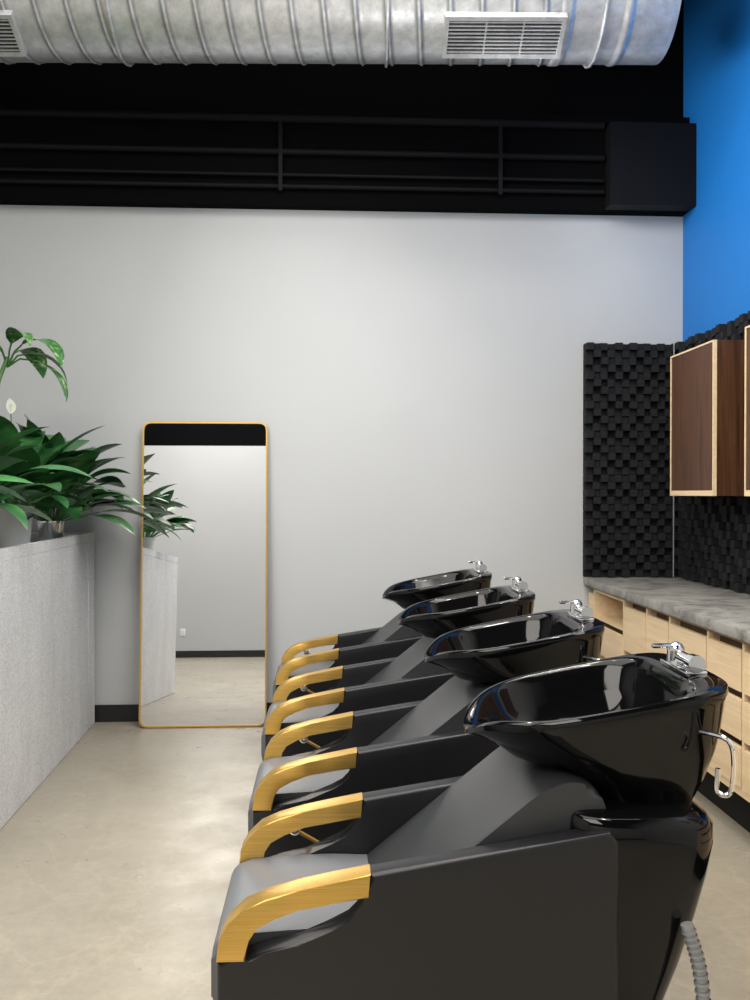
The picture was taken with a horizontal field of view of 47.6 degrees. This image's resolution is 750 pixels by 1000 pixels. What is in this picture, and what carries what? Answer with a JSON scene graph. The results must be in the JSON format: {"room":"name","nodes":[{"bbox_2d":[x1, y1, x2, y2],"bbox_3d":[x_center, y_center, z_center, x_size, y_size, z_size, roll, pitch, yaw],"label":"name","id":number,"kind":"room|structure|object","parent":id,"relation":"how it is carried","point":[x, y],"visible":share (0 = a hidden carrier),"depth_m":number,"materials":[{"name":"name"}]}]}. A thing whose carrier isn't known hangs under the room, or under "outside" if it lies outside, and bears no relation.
{"room":"hair salon","nodes":[
{"label":"hair salon","id":0,"kind":"room"},
{"bbox_2d":[0,108,604,196],"bbox_3d":[-1.569,-2.114,5.129,5.990,0.464,0.054,0,0,-3],"label":"conduit pipes","id":1,"kind":"object","parent":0,"point":[280,119],"depth_m":5.17,"materials":[{"name":"black metal"}]},
{"bbox_2d":[0,0,683,704],"bbox_3d":[-1.304,-1.124,5.340,6.560,5.000,0.120,0,0,-3],"label":"wall","id":2,"kind":"structure","parent":0,"point":[414,379],"depth_m":5.34,"materials":[{"name":"grey paint"}]},
{"bbox_2d":[95,703,271,721],"bbox_3d":[-1.631,1.324,5.276,5.900,0.105,0.012,0,0,-3],"label":"baseboard","id":3,"kind":"structure","parent":2,"relation":"attached to","point":[125,712],"depth_m":5.27,"materials":[{"name":"rubber"}]},
{"bbox_2d":[583,342,680,576],"bbox_3d":[1.651,-0.253,5.399,0.645,1.476,0.085,0,0,-3],"label":"wall tiles","id":4,"kind":"structure","parent":2,"relation":"attached to","point":[626,387],"depth_m":5.38,"materials":[{"name":"black plastic"}]},
{"bbox_2d":[673,342,674,576],"bbox_3d":[1.882,-0.254,5.357,0.006,1.481,0.004,0,0,-3],"label":"trim","id":5,"kind":"structure","parent":2,"relation":"attached to","point":[673,342],"depth_m":5.36,"materials":[{"name":"metal"}]},
{"bbox_2d":[0,101,695,215],"bbox_3d":[-1.297,-2.109,5.171,6.558,0.588,0.199,0,0,-3],"label":"beam","id":6,"kind":"structure","parent":0,"point":[648,168],"depth_m":5.23,"materials":[{"name":"black metal"}]},
{"bbox_2d":[0,722,749,999],"bbox_3d":[-1.075,1.472,1.032,6.800,0.120,8.790,0,0,-3],"label":"floor","id":7,"kind":"structure","parent":0,"point":[116,871],"depth_m":3.18,"materials":[{"name":"concrete"}]},
{"bbox_2d":[0,532,94,828],"bbox_3d":[-1.851,0.797,3.991,0.470,1.180,2.470,0,0,-5],"label":"planter box","id":8,"kind":"object","parent":7,"relation":"on","point":[47,635],"visible":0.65,"depth_m":4.17,"materials":[{"name":"concrete"}]},
{"bbox_2d":[0,475,33,501],"bbox_3d":[-1.770,-0.084,3.000,0.991,0.694,0.896,0,0,-5],"label":"greenery","id":9,"kind":"object","parent":8,"relation":"in","point":[4,490],"visible":1,"depth_m":3.20,"materials":[{"name":"green plant"}]},
{"bbox_2d":[0,327,67,401],"bbox_3d":[-1.862,-0.306,4.382,0.530,1.116,0.522,0,1,-21],"label":"greenery","id":10,"kind":"object","parent":8,"relation":"in","point":[37,357],"visible":1,"depth_m":4.40,"materials":[{"name":"green plant"}]},
{"bbox_2d":[0,426,91,529],"bbox_3d":[-1.825,-0.083,3.643,0.956,0.682,1.004,0,0,11],"label":"greenery","id":11,"kind":"object","parent":8,"relation":"in","point":[7,446],"visible":0.87,"depth_m":3.65,"materials":[{"name":"green plant"}]},
{"bbox_2d":[0,398,108,547],"bbox_3d":[-1.849,-0.143,4.452,1.069,0.790,0.890,0,1,43],"label":"greenery","id":12,"kind":"object","parent":8,"relation":"in","point":[13,532],"visible":0.59,"depth_m":4.35,"materials":[{"name":"green plant"}]},
{"bbox_2d":[14,414,156,540],"bbox_3d":[-1.793,-0.118,4.725,1.077,0.735,0.945,0,0,-5],"label":"greenery","id":13,"kind":"object","parent":8,"relation":"in","point":[47,529],"visible":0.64,"depth_m":4.78,"materials":[{"name":"green plant"}]},
{"bbox_2d":[139,422,267,727],"bbox_3d":[-1.047,0.446,5.214,0.765,1.858,0.160,0,0,-3],"label":"floor mirror","id":14,"kind":"object","parent":7,"relation":"on","point":[203,657],"visible":0.96,"depth_m":5.20,"materials":[{"name":"gold metal"}]},
{"bbox_2d":[273,560,491,700],"bbox_3d":[0.039,0.856,4.602,1.154,1.052,0.576,0,0,-3],"label":"chair","id":15,"kind":"object","parent":7,"relation":"on","point":[391,640],"visible":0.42,"depth_m":4.41,"materials":[{"name":"black leather"}]},
{"bbox_2d":[261,576,535,760],"bbox_3d":[0.099,0.864,3.714,1.154,1.052,0.576,0,0,-3],"label":"chair","id":16,"kind":"object","parent":7,"relation":"on","point":[404,678],"visible":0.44,"depth_m":3.52,"materials":[{"name":"black leather"}]},
{"bbox_2d":[248,599,604,857],"bbox_3d":[0.168,0.871,2.892,1.154,1.052,0.576,0,0,-3],"label":"chair","id":17,"kind":"object","parent":7,"relation":"on","point":[426,740],"visible":0.47,"depth_m":2.69,"materials":[{"name":"black leather"}]},
{"bbox_2d":[211,641,735,999],"bbox_3d":[0.214,0.877,2.048,1.154,1.052,0.576,0,0,-3],"label":"chair","id":18,"kind":"object","parent":7,"relation":"on","point":[571,861],"visible":1,"depth_m":1.82,"materials":[{"name":"black leather"}]},
{"bbox_2d":[583,576,749,832],"bbox_3d":[1.760,0.950,3.379,0.642,0.885,4.146,0,0,-3],"label":"base cabinet","id":19,"kind":"object","parent":7,"relation":"on","point":[712,623],"visible":0.67,"depth_m":3.94,"materials":[{"name":"wood"}]},
{"bbox_2d":[683,0,749,341],"bbox_3d":[2.111,-1.113,3.993,0.120,5.000,3.170,0,0,-3],"label":"wall","id":20,"kind":"structure","parent":0,"point":[716,63],"depth_m":4.94,"materials":[{"name":"blue paint"}]},
{"bbox_2d":[670,340,744,495],"bbox_3d":[1.817,-0.423,4.634,0.200,0.800,0.550,0,0,-3],"label":"upper cabinet","id":21,"kind":"object","parent":20,"relation":"attached to","point":[707,380],"visible":1,"depth_m":4.42,"materials":[{"name":"brown wood"}]},
{"bbox_2d":[675,311,749,593],"bbox_3d":[1.994,-0.243,4.254,0.085,1.476,2.215,0,0,-3],"label":"wall tiles","id":22,"kind":"structure","parent":20,"relation":"attached to","point":[714,531],"depth_m":4.82,"materials":[{"name":"black plastic"}]},
{"bbox_2d":[744,325,749,495],"bbox_3d":[1.864,-0.416,3.756,0.200,0.800,0.550,0,0,-3],"label":"upper cabinet","id":23,"kind":"object","parent":20,"relation":"attached to","point":[747,328],"visible":1,"depth_m":4.00,"materials":[{"name":"brown wood"}]},
{"bbox_3d":[-1.075,-3.638,0.990,6.800,0.100,8.790,0,0,-3],"label":"ceiling","id":24,"kind":"structure","parent":0,"visible":0},
{"bbox_2d":[0,0,681,68],"bbox_3d":[-1.493,-2.962,4.490,6.050,1.307,0.638,0,0,0],"label":"spiral duct","id":25,"kind":"object","parent":24,"relation":"hanging from","point":[586,33],"visible":1,"depth_m":4.34,"materials":[{"name":"metal"}]}
]}

